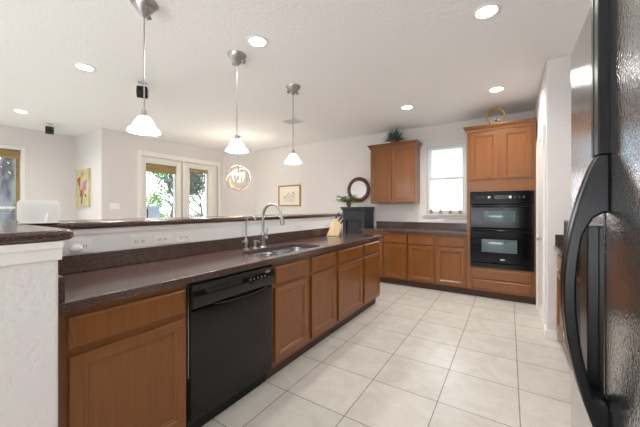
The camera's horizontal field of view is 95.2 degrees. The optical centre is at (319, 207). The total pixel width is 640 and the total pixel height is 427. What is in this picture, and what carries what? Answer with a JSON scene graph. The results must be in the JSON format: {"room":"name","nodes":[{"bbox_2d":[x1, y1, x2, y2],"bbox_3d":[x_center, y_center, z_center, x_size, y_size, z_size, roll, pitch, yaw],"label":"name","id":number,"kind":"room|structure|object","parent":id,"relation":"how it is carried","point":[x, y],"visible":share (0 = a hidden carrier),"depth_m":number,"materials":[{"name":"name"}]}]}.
{"room":"kitchen","nodes":[
{"label":"kitchen","id":0,"kind":"room"},
{"bbox_2d":[0,260,57,426],"bbox_3d":[-1.546,0.698,0.869,0.780,1.155,0.978,0,0,33],"label":"wall","id":1,"kind":"structure","parent":0,"point":[28,292],"depth_m":1.00,"materials":[{"name":"white paint"}]},
{"bbox_2d":[0,241,62,266],"bbox_3d":[-1.209,0.155,0.654,0.024,0.070,0.984,0,0,33],"label":"trim","id":2,"kind":"structure","parent":1,"relation":"attached to","point":[26,253],"depth_m":0.99,"materials":[{"name":"white paint"}]},
{"bbox_2d":[0,213,342,244],"bbox_3d":[-0.742,0.100,2.350,1.100,0.039,4.340,0,0,33],"label":"bar","id":3,"kind":"object","parent":1,"relation":"on","point":[10,232],"visible":0.98,"depth_m":1.69,"materials":[{"name":"brown stone"}]},
{"bbox_2d":[17,200,59,223],"bbox_3d":[-1.443,0.020,1.499,0.160,0.118,0.069,0,0,-39],"label":"display","id":4,"kind":"object","parent":3,"relation":"on","point":[28,211],"visible":1,"depth_m":1.49,"materials":[{"name":"white plastic"}]},
{"bbox_2d":[0,124,74,219],"bbox_3d":[-6.480,-0.090,3.801,0.150,2.730,5.540,0,0,33],"label":"wall","id":5,"kind":"structure","parent":0,"point":[49,158],"depth_m":5.61,"materials":[{"name":"white paint"}]},
{"bbox_2d":[0,145,24,208],"bbox_3d":[-5.706,-0.375,4.914,0.140,1.440,1.090,0,0,33],"label":"window","id":6,"kind":"structure","parent":5,"relation":"in","point":[1,146],"depth_m":5.30,"materials":[{"name":"white paint"}]},
{"bbox_2d":[0,148,19,221],"bbox_3d":[-5.705,-0.383,4.920,0.035,1.315,0.920,0,0,33],"label":"window shade","id":7,"kind":"object","parent":6,"relation":"attached to","point":[4,153],"visible":0.96,"depth_m":5.27,"materials":[{"name":"brown fabric"}]},
{"bbox_2d":[75,128,110,219],"bbox_3d":[-4.436,-0.090,5.689,1.230,2.730,0.150,0,0,33],"label":"wall","id":8,"kind":"structure","parent":0,"point":[92,148],"depth_m":5.41,"materials":[{"name":"white paint"}]},
{"bbox_2d":[76,168,89,206],"bbox_3d":[-4.629,-0.390,5.694,0.600,0.730,0.048,0,0,33],"label":"flower painting","id":9,"kind":"object","parent":8,"relation":"attached to","point":[82,175],"visible":1,"depth_m":5.63,"materials":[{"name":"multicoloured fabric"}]},
{"bbox_2d":[111,130,222,218],"bbox_3d":[-3.257,-0.090,6.516,0.150,2.730,2.520,0,0,33],"label":"wall","id":10,"kind":"structure","parent":0,"point":[124,146],"depth_m":5.71,"materials":[{"name":"white paint"}]},
{"bbox_2d":[110,203,118,208],"bbox_3d":[-3.842,-0.035,5.465,0.009,0.110,0.160,0,0,33],"label":"light switch","id":11,"kind":"object","parent":10,"relation":"attached to","point":[112,205],"visible":1,"depth_m":5.46,"materials":[{"name":"white plastic"}]},
{"bbox_2d":[142,156,180,217],"bbox_3d":[-3.362,0.107,6.244,0.110,2.315,0.860,0,0,33],"label":"door","id":12,"kind":"structure","parent":10,"relation":"in","point":[145,160],"depth_m":6.01,"materials":[{"name":"white paint"}]},
{"bbox_2d":[146,163,175,173],"bbox_3d":[-3.363,-0.833,6.203,0.028,0.175,0.630,0,0,33],"label":"valance","id":13,"kind":"object","parent":12,"relation":"attached to","point":[150,167],"visible":1,"depth_m":6.18,"materials":[{"name":"brown wood"}]},
{"bbox_2d":[137,150,220,217],"bbox_3d":[-3.123,0.060,6.649,0.130,2.430,1.990,0,0,33],"label":"trim","id":14,"kind":"structure","parent":10,"relation":"attached to","point":[140,153],"depth_m":6.56,"materials":[{"name":"white paint"}]},
{"bbox_2d":[185,162,216,216],"bbox_3d":[-2.854,0.107,7.029,0.110,2.315,0.890,0,0,33],"label":"door","id":15,"kind":"structure","parent":10,"relation":"in","point":[187,165],"depth_m":7.04,"materials":[{"name":"white paint"}]},
{"bbox_2d":[189,168,207,173],"bbox_3d":[-2.882,-0.877,6.946,0.028,0.085,0.480,0,0,33],"label":"valance","id":16,"kind":"object","parent":15,"relation":"attached to","point":[190,169],"visible":1,"depth_m":6.92,"materials":[{"name":"brown wood"}]},
{"bbox_2d":[62,217,340,255],"bbox_3d":[-0.655,0.698,2.853,0.120,1.155,3.322,0,0,33],"label":"wall","id":17,"kind":"structure","parent":0,"point":[102,242],"depth_m":2.28,"materials":[{"name":"white paint"}]},
{"bbox_2d":[67,239,92,254],"bbox_3d":[-1.355,0.218,1.651,0.009,0.076,0.118,0,0,33],"label":"wall outlet","id":18,"kind":"object","parent":17,"relation":"attached to","point":[87,244],"visible":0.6,"depth_m":1.66,"materials":[{"name":"white plastic"}]},
{"bbox_2d":[69,245,83,252],"bbox_3d":[-1.348,0.225,1.617,0.041,0.044,0.064,0,0,33],"label":"night light","id":19,"kind":"object","parent":18,"relation":"attached to","point":[75,248],"visible":1,"depth_m":1.60,"materials":[{"name":"white plastic"}]},
{"bbox_2d":[82,243,87,248],"bbox_3d":[-1.342,0.218,1.667,0.003,0.036,0.030,0,0,33],"label":"socket","id":20,"kind":"object","parent":18,"relation":"attached to","point":[85,245],"depth_m":1.67,"materials":[{"name":"white plastic"}]},
{"bbox_2d":[129,235,148,247],"bbox_3d":[-1.184,0.218,1.916,0.009,0.076,0.118,0,0,33],"label":"wall outlet","id":21,"kind":"object","parent":17,"relation":"attached to","point":[140,240],"visible":1,"depth_m":1.91,"materials":[{"name":"white plastic"}]},
{"bbox_2d":[140,238,144,243],"bbox_3d":[-1.171,0.218,1.931,0.003,0.036,0.030,0,0,33],"label":"socket","id":22,"kind":"object","parent":21,"relation":"attached to","point":[142,240],"depth_m":1.93,"materials":[{"name":"white plastic"}]},
{"bbox_2d":[153,233,169,244],"bbox_3d":[-1.102,0.218,2.042,0.009,0.076,0.118,0,0,33],"label":"wall outlet","id":23,"kind":"object","parent":17,"relation":"attached to","point":[158,239],"visible":1,"depth_m":2.03,"materials":[{"name":"white plastic"}]},
{"bbox_2d":[176,232,190,242],"bbox_3d":[-1.016,0.218,2.176,0.009,0.076,0.118,0,0,33],"label":"wall outlet","id":24,"kind":"object","parent":17,"relation":"attached to","point":[181,237],"visible":1,"depth_m":2.17,"materials":[{"name":"white plastic"}]},
{"bbox_2d":[58,227,341,274],"bbox_3d":[-0.588,0.311,2.827,0.020,0.098,3.292,0,0,33],"label":"backsplash","id":25,"kind":"structure","parent":17,"relation":"attached to","point":[69,264],"depth_m":2.03,"materials":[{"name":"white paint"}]},
{"bbox_2d":[73,216,339,234],"bbox_3d":[-0.597,0.135,2.822,0.010,0.030,3.310,0,0,33],"label":"trim","id":26,"kind":"structure","parent":17,"relation":"attached to","point":[176,226],"depth_m":2.12,"materials":[{"name":"white paint"}]},
{"bbox_2d":[296,223,301,229],"bbox_3d":[-0.241,0.218,3.372,0.009,0.076,0.118,0,0,33],"label":"wall outlet","id":27,"kind":"object","parent":17,"relation":"attached to","point":[298,226],"visible":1,"depth_m":3.38,"materials":[{"name":"white plastic"}]},
{"bbox_2d":[223,151,254,215],"bbox_3d":[-2.114,-0.090,7.628,0.860,2.730,0.590,0,0,33],"label":"wall","id":28,"kind":"structure","parent":0,"point":[235,203],"depth_m":7.52,"materials":[{"name":"white paint"}]},
{"bbox_2d":[0,0,590,151],"bbox_3d":[-2.021,-1.505,2.767,8.800,0.100,8.650,0,0,33],"label":"ceiling","id":29,"kind":"structure","parent":0,"point":[354,64],"depth_m":2.98,"materials":[{"name":"white paint"}]},
{"bbox_2d":[12,109,29,112],"bbox_3d":[-4.489,-1.450,4.383,0.190,0.008,0.190,0,0,33],"label":"recessed light","id":30,"kind":"object","parent":29,"relation":"in","point":[15,110],"visible":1,"depth_m":4.38,"materials":[{"name":"white"}]},
{"bbox_2d":[45,123,53,134],"bbox_3d":[-4.670,-1.364,5.045,0.110,0.181,0.126,0,0,-40],"label":"ceiling speaker","id":31,"kind":"object","parent":29,"relation":"hanging from","point":[48,129],"visible":1,"depth_m":5.01,"materials":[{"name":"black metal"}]},
{"bbox_2d":[73,62,95,71],"bbox_3d":[-2.424,-1.450,3.010,0.190,0.008,0.190,0,0,33],"label":"recessed light","id":32,"kind":"object","parent":29,"relation":"in","point":[86,67],"visible":1,"depth_m":2.99,"materials":[{"name":"white"}]},
{"bbox_2d":[136,81,147,98],"bbox_3d":[-2.062,-1.364,3.389,0.110,0.181,0.126,0,0,-23],"label":"ceiling speaker","id":33,"kind":"object","parent":29,"relation":"hanging from","point":[139,89],"visible":0.81,"depth_m":3.35,"materials":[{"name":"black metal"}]},
{"bbox_2d":[138,87,142,94],"bbox_3d":[-2.046,-1.340,3.352,0.090,0.090,0.044,0,0,-23],"label":"grille","id":34,"kind":"object","parent":33,"relation":"attached to","point":[140,89],"depth_m":3.33,"materials":[{"name":"black plastic"}]},
{"bbox_2d":[127,0,160,135],"bbox_3d":[-1.246,-0.996,2.069,0.210,0.918,0.210,0,0,33],"label":"pendant light","id":35,"kind":"object","parent":29,"relation":"hanging from","point":[142,124],"visible":1,"depth_m":2.05,"materials":[{"name":"white glass"}]},
{"bbox_2d":[141,109,146,115],"bbox_3d":[-1.246,-0.667,2.069,0.048,0.065,0.048,0,0,33],"label":"socket","id":36,"kind":"object","parent":35,"relation":"attached to","point":[143,112],"depth_m":2.05,"materials":[{"name":"silver metal"}]},
{"bbox_2d":[225,50,247,153],"bbox_3d":[-0.789,-0.996,2.774,0.210,0.918,0.210,0,0,-1],"label":"pendant light","id":37,"kind":"object","parent":29,"relation":"hanging from","point":[237,57],"visible":1,"depth_m":2.74,"materials":[{"name":"white glass"}]},
{"bbox_2d":[225,136,250,190],"bbox_3d":[-1.656,-0.900,5.908,0.518,1.108,0.518,0,0,33],"label":"orb chandelier","id":38,"kind":"object","parent":29,"relation":"hanging from","point":[243,173],"visible":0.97,"depth_m":5.90,"materials":[{"name":"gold metal"}]},
{"bbox_2d":[246,35,268,47],"bbox_3d":[-0.545,-1.450,2.545,0.190,0.008,0.190,0,0,33],"label":"recessed light","id":39,"kind":"object","parent":29,"relation":"in","point":[259,41],"visible":1,"depth_m":2.54,"materials":[{"name":"white paint"}]},
{"bbox_2d":[279,117,303,124],"bbox_3d":[-0.469,-1.449,4.889,0.300,0.012,0.300,0,0,33],"label":"ceiling vent","id":40,"kind":"object","parent":29,"relation":"in","point":[291,121],"visible":1,"depth_m":4.88,"materials":[{"name":"white metal"}]},
{"bbox_2d":[284,83,301,163],"bbox_3d":[-0.322,-0.996,3.496,0.210,0.918,0.210,0,0,-42],"label":"pendant light","id":41,"kind":"object","parent":29,"relation":"hanging from","point":[292,88],"visible":1,"depth_m":3.45,"materials":[{"name":"white glass"}]},
{"bbox_2d":[400,105,413,108],"bbox_3d":[1.255,-1.450,4.203,0.190,0.008,0.190,0,0,33],"label":"recessed light","id":42,"kind":"object","parent":29,"relation":"in","point":[403,106],"visible":1,"depth_m":4.19,"materials":[{"name":"white"}]},
{"bbox_2d":[472,2,501,19],"bbox_3d":[1.230,-1.450,2.158,0.190,0.008,0.190,0,0,33],"label":"recessed light","id":43,"kind":"object","parent":29,"relation":"in","point":[488,10],"visible":1,"depth_m":2.15,"materials":[{"name":"white glass"}]},
{"bbox_2d":[487,86,504,92],"bbox_3d":[2.157,-1.450,3.571,0.190,0.008,0.190,0,0,33],"label":"recessed light","id":44,"kind":"object","parent":29,"relation":"in","point":[496,88],"visible":1,"depth_m":3.57,"materials":[{"name":"white"}]},
{"bbox_2d":[202,282,570,426],"bbox_3d":[-2.021,1.325,2.767,8.800,0.100,8.650,0,0,33],"label":"floor","id":45,"kind":"structure","parent":0,"point":[415,357],"depth_m":2.22,"materials":[{"name":"beige tile"}]},
{"bbox_2d":[58,284,185,426],"bbox_3d":[-1.100,0.838,1.492,0.589,0.875,0.550,0,0,33],"label":"base cabinet","id":46,"kind":"object","parent":45,"relation":"on","point":[122,363],"visible":0.68,"depth_m":1.31,"materials":[{"name":"brown wood"}]},
{"bbox_2d":[186,264,273,426],"bbox_3d":[-0.753,0.841,1.995,0.588,0.868,0.658,0,0,33],"label":"dishwasher","id":47,"kind":"object","parent":45,"relation":"on","point":[229,316],"visible":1,"depth_m":1.77,"materials":[{"name":"black plastic"}]},
{"bbox_2d":[266,249,335,379],"bbox_3d":[-0.330,0.838,2.682,0.589,0.875,0.935,0,0,33],"label":"base cabinet","id":48,"kind":"object","parent":45,"relation":"on","point":[303,288],"visible":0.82,"depth_m":2.42,"materials":[{"name":"brown wood"}]},
{"bbox_2d":[303,239,379,333],"bbox_3d":[0.243,0.838,3.568,0.589,0.875,1.165,0,0,33],"label":"base cabinet","id":49,"kind":"object","parent":45,"relation":"on","point":[357,265],"visible":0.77,"depth_m":3.31,"materials":[{"name":"brown wood"}]},
{"bbox_2d":[58,227,381,313],"bbox_3d":[-0.337,0.331,2.659,0.625,0.137,3.341,0,0,33],"label":"countertop","id":50,"kind":"structure","parent":49,"relation":"on","point":[89,279],"depth_m":1.79,"materials":[{"name":"brown stone"}]},
{"bbox_2d":[242,215,255,249],"bbox_3d":[-0.600,0.209,2.465,0.142,0.300,0.070,0,0,33],"label":"filter faucet","id":51,"kind":"object","parent":50,"relation":"on","point":[245,241],"visible":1,"depth_m":2.49,"materials":[{"name":"silver metal"}]},
{"bbox_2d":[253,240,259,248],"bbox_3d":[-0.560,0.322,2.578,0.077,0.076,0.040,0,0,33],"label":"soap dispenser","id":52,"kind":"object","parent":50,"relation":"on","point":[254,241],"visible":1,"depth_m":2.58,"materials":[{"name":"silver metal"}]},
{"bbox_2d":[260,203,284,247],"bbox_3d":[-0.418,0.157,2.619,0.282,0.405,0.093,0,0,33],"label":"kitchen faucet","id":53,"kind":"object","parent":50,"relation":"on","point":[263,237],"visible":1,"depth_m":2.64,"materials":[{"name":"silver metal"}]},
{"bbox_2d":[252,247,308,255],"bbox_3d":[-0.322,0.480,2.585,0.358,0.160,0.778,0,0,33],"label":"sink","id":54,"kind":"object","parent":50,"relation":"in","point":[292,249],"visible":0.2,"depth_m":2.82,"materials":[{"name":"silver metal"}]},
{"bbox_2d":[327,213,344,235],"bbox_3d":[0.203,0.210,3.784,0.228,0.300,0.090,0,0,8],"label":"knife block","id":55,"kind":"object","parent":50,"relation":"on","point":[335,229],"visible":0.98,"depth_m":3.74,"materials":[{"name":"brown wood"}]},
{"bbox_2d":[340,207,373,233],"bbox_3d":[0.730,0.627,5.677,0.515,1.295,0.465,0,0,33],"label":"cabinet","id":56,"kind":"object","parent":45,"relation":"on","point":[356,218],"visible":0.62,"depth_m":5.53,"materials":[{"name":"black paint"}]},
{"bbox_2d":[336,194,358,206],"bbox_3d":[0.505,-0.145,5.705,0.585,0.248,0.357,0,0,33],"label":"potted plant","id":57,"kind":"object","parent":56,"relation":"on","point":[348,201],"visible":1,"depth_m":5.65,"materials":[{"name":"green plant"}]},
{"bbox_2d":[363,231,408,285],"bbox_3d":[1.260,0.838,5.213,0.790,0.875,0.679,0,0,33],"label":"base cabinet","id":58,"kind":"object","parent":45,"relation":"on","point":[393,250],"visible":0.56,"depth_m":4.85,"materials":[{"name":"brown wood"}]},
{"bbox_2d":[408,233,466,293],"bbox_3d":[1.954,0.838,4.763,0.855,0.875,0.679,0,0,33],"label":"base cabinet","id":59,"kind":"object","parent":45,"relation":"on","point":[435,261],"visible":0.83,"depth_m":4.46,"materials":[{"name":"brown wood"}]},
{"bbox_2d":[360,221,466,235],"bbox_3d":[1.602,0.327,4.974,1.684,0.144,0.702,0,0,33],"label":"countertop","id":60,"kind":"structure","parent":59,"relation":"on","point":[381,226],"depth_m":5.01,"materials":[{"name":"brown stone"}]},
{"bbox_2d":[463,118,535,303],"bbox_3d":[2.631,0.052,4.309,0.856,2.445,0.706,0,0,33],"label":"tall cabinet","id":61,"kind":"object","parent":45,"relation":"on","point":[501,156],"visible":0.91,"depth_m":4.03,"materials":[{"name":"brown wood"}]},
{"bbox_2d":[485,107,505,123],"bbox_3d":[2.492,-1.296,4.144,0.250,0.250,0.114,0,0,33],"label":"ring ornament","id":62,"kind":"object","parent":61,"relation":"on","point":[497,108],"visible":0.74,"depth_m":4.13,"materials":[{"name":"gold metal"}]},
{"bbox_2d":[470,190,533,271],"bbox_3d":[2.597,0.303,4.192,0.749,1.072,0.539,0,0,33],"label":"wall oven","id":63,"kind":"object","parent":61,"relation":"in","point":[501,222],"visible":1,"depth_m":3.99,"materials":[{"name":"black metal"}]},
{"bbox_2d":[557,254,569,360],"bbox_3d":[2.200,0.838,2.087,0.664,0.875,1.300,0,0,33],"label":"base cabinet","id":64,"kind":"object","parent":45,"relation":"on","point":[559,257],"visible":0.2,"depth_m":2.68,"materials":[{"name":"brown wood"}]},
{"bbox_2d":[554,234,563,255],"bbox_3d":[2.194,0.327,2.092,0.680,0.144,1.297,0,0,33],"label":"countertop","id":65,"kind":"structure","parent":64,"relation":"on","point":[559,239],"depth_m":2.77,"materials":[{"name":"brown stone"}]},
{"bbox_2d":[560,0,639,426],"bbox_3d":[0.872,0.385,0.383,0.852,1.780,0.910,0,0,33],"label":"refrigerator","id":66,"kind":"object","parent":45,"relation":"on","point":[600,270],"visible":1,"depth_m":0.59,"materials":[{"name":"black metal"}]},
{"bbox_2d":[255,111,533,232],"bbox_3d":[1.174,-0.090,5.762,6.690,2.730,0.150,0,0,33],"label":"wall","id":67,"kind":"structure","parent":0,"point":[326,170],"depth_m":6.17,"materials":[{"name":"white paint"}]},
{"bbox_2d":[278,185,300,205],"bbox_3d":[-0.726,-0.290,6.884,0.660,0.490,0.029,0,0,33],"label":"framed print","id":68,"kind":"object","parent":67,"relation":"attached to","point":[288,195],"visible":0.98,"depth_m":6.88,"materials":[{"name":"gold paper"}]},
{"bbox_2d":[347,177,369,201],"bbox_3d":[0.776,-0.370,5.901,0.506,0.506,0.043,0,0,33],"label":"round mirror","id":69,"kind":"object","parent":67,"relation":"attached to","point":[360,186],"visible":0.91,"depth_m":5.89,"materials":[{"name":"brown wood"}]},
{"bbox_2d":[367,140,421,203],"bbox_3d":[1.359,-0.623,5.338,0.912,1.075,0.351,0,0,33],"label":"upper cabinet","id":70,"kind":"object","parent":67,"relation":"attached to","point":[395,166],"visible":1,"depth_m":5.19,"materials":[{"name":"brown wood"}]},
{"bbox_2d":[383,129,405,142],"bbox_3d":[1.340,-1.311,5.267,0.459,0.298,0.462,0,0,-19],"label":"spiky plant","id":71,"kind":"object","parent":70,"relation":"on","point":[393,137],"visible":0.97,"depth_m":5.22,"materials":[{"name":"green plant"}]},
{"bbox_2d":[376,221,466,229],"bbox_3d":[1.799,0.307,5.251,1.654,0.104,0.022,0,0,33],"label":"backsplash","id":72,"kind":"structure","parent":67,"relation":"attached to","point":[463,226],"depth_m":5.21,"materials":[{"name":"brown stone"}]},
{"bbox_2d":[423,143,466,218],"bbox_3d":[2.177,-0.460,5.074,0.710,1.270,0.195,0,0,33],"label":"window","id":73,"kind":"structure","parent":67,"relation":"in","point":[448,162],"depth_m":5.10,"materials":[{"name":"white paint"}]},
{"bbox_2d":[534,54,570,340],"bbox_3d":[3.079,-0.090,3.368,0.890,2.730,1.800,0,0,33],"label":"wall","id":74,"kind":"structure","parent":0,"point":[552,109],"depth_m":2.82,"materials":[{"name":"white paint"}]},
{"bbox_2d":[536,125,544,332],"bbox_3d":[2.519,0.215,3.379,0.061,2.120,0.910,0,0,33],"label":"door","id":75,"kind":"structure","parent":74,"relation":"in","point":[540,143],"depth_m":3.31,"materials":[{"name":"white paint"}]},
{"bbox_2d":[544,324,556,340],"bbox_3d":[2.278,1.230,2.889,0.094,0.090,0.154,0,0,33],"label":"baseboard","id":76,"kind":"structure","parent":74,"relation":"attached to","point":[549,334],"depth_m":2.83,"materials":[{"name":"white paint"}]},
{"bbox_2d":[555,234,563,245],"bbox_3d":[2.543,0.307,2.625,0.673,0.104,0.022,0,0,33],"label":"backsplash","id":77,"kind":"structure","parent":74,"relation":"attached to","point":[559,239],"depth_m":2.78,"materials":[{"name":"brown stone"}]},
{"label":"outside","id":78,"kind":"structure","parent":0,"visible":0},
{"bbox_3d":[-4.295,1.475,9.927,34.000,0.100,32.000,0,0,33],"label":"ground","id":79,"kind":"structure","parent":78,"visible":0},
{"bbox_2d":[0,157,14,221],"bbox_3d":[-6.633,-1.190,6.590,2.385,5.239,2.538,0,0,-7],"label":"tree","id":80,"kind":"object","parent":79,"relation":"on","point":[7,165],"visible":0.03,"depth_m":6.14,"materials":[{"name":"grey plant"}]},
{"bbox_2d":[147,206,159,217],"bbox_3d":[-4.672,0.685,7.956,0.510,1.480,0.380,0,0,33],"label":"outdoor unit","id":81,"kind":"object","parent":79,"relation":"on","point":[152,211],"visible":0.25,"depth_m":7.83,"materials":[{"name":"blue metal"}]},
{"bbox_2d":[147,172,197,217],"bbox_3d":[-6.525,-0.704,12.280,1.809,4.264,3.010,0,0,38],"label":"tree","id":82,"kind":"object","parent":79,"relation":"on","point":[157,200],"visible":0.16,"depth_m":11.88,"materials":[{"name":"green plant"}]},
{"bbox_2d":[147,172,204,216],"bbox_3d":[-3.916,-0.206,8.792,2.984,3.262,2.304,0,0,37],"label":"tree","id":83,"kind":"object","parent":79,"relation":"on","point":[197,180],"visible":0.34,"depth_m":8.40,"materials":[{"name":"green plant"}]},
{"bbox_2d":[160,213,204,217],"bbox_3d":[-6.922,0.835,13.414,0.300,1.180,13.000,0,0,33],"label":"fence","id":84,"kind":"object","parent":79,"relation":"on","point":[192,214],"visible":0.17,"depth_m":14.16,"materials":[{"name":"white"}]},
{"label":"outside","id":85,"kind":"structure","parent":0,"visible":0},
{"bbox_2d":[147,178,172,207],"bbox_3d":[-4.152,-0.400,7.572,0.020,0.902,0.813,0,0,33],"label":"guy wire","id":86,"kind":"object","parent":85,"point":[147,178],"visible":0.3,"depth_m":7.57,"materials":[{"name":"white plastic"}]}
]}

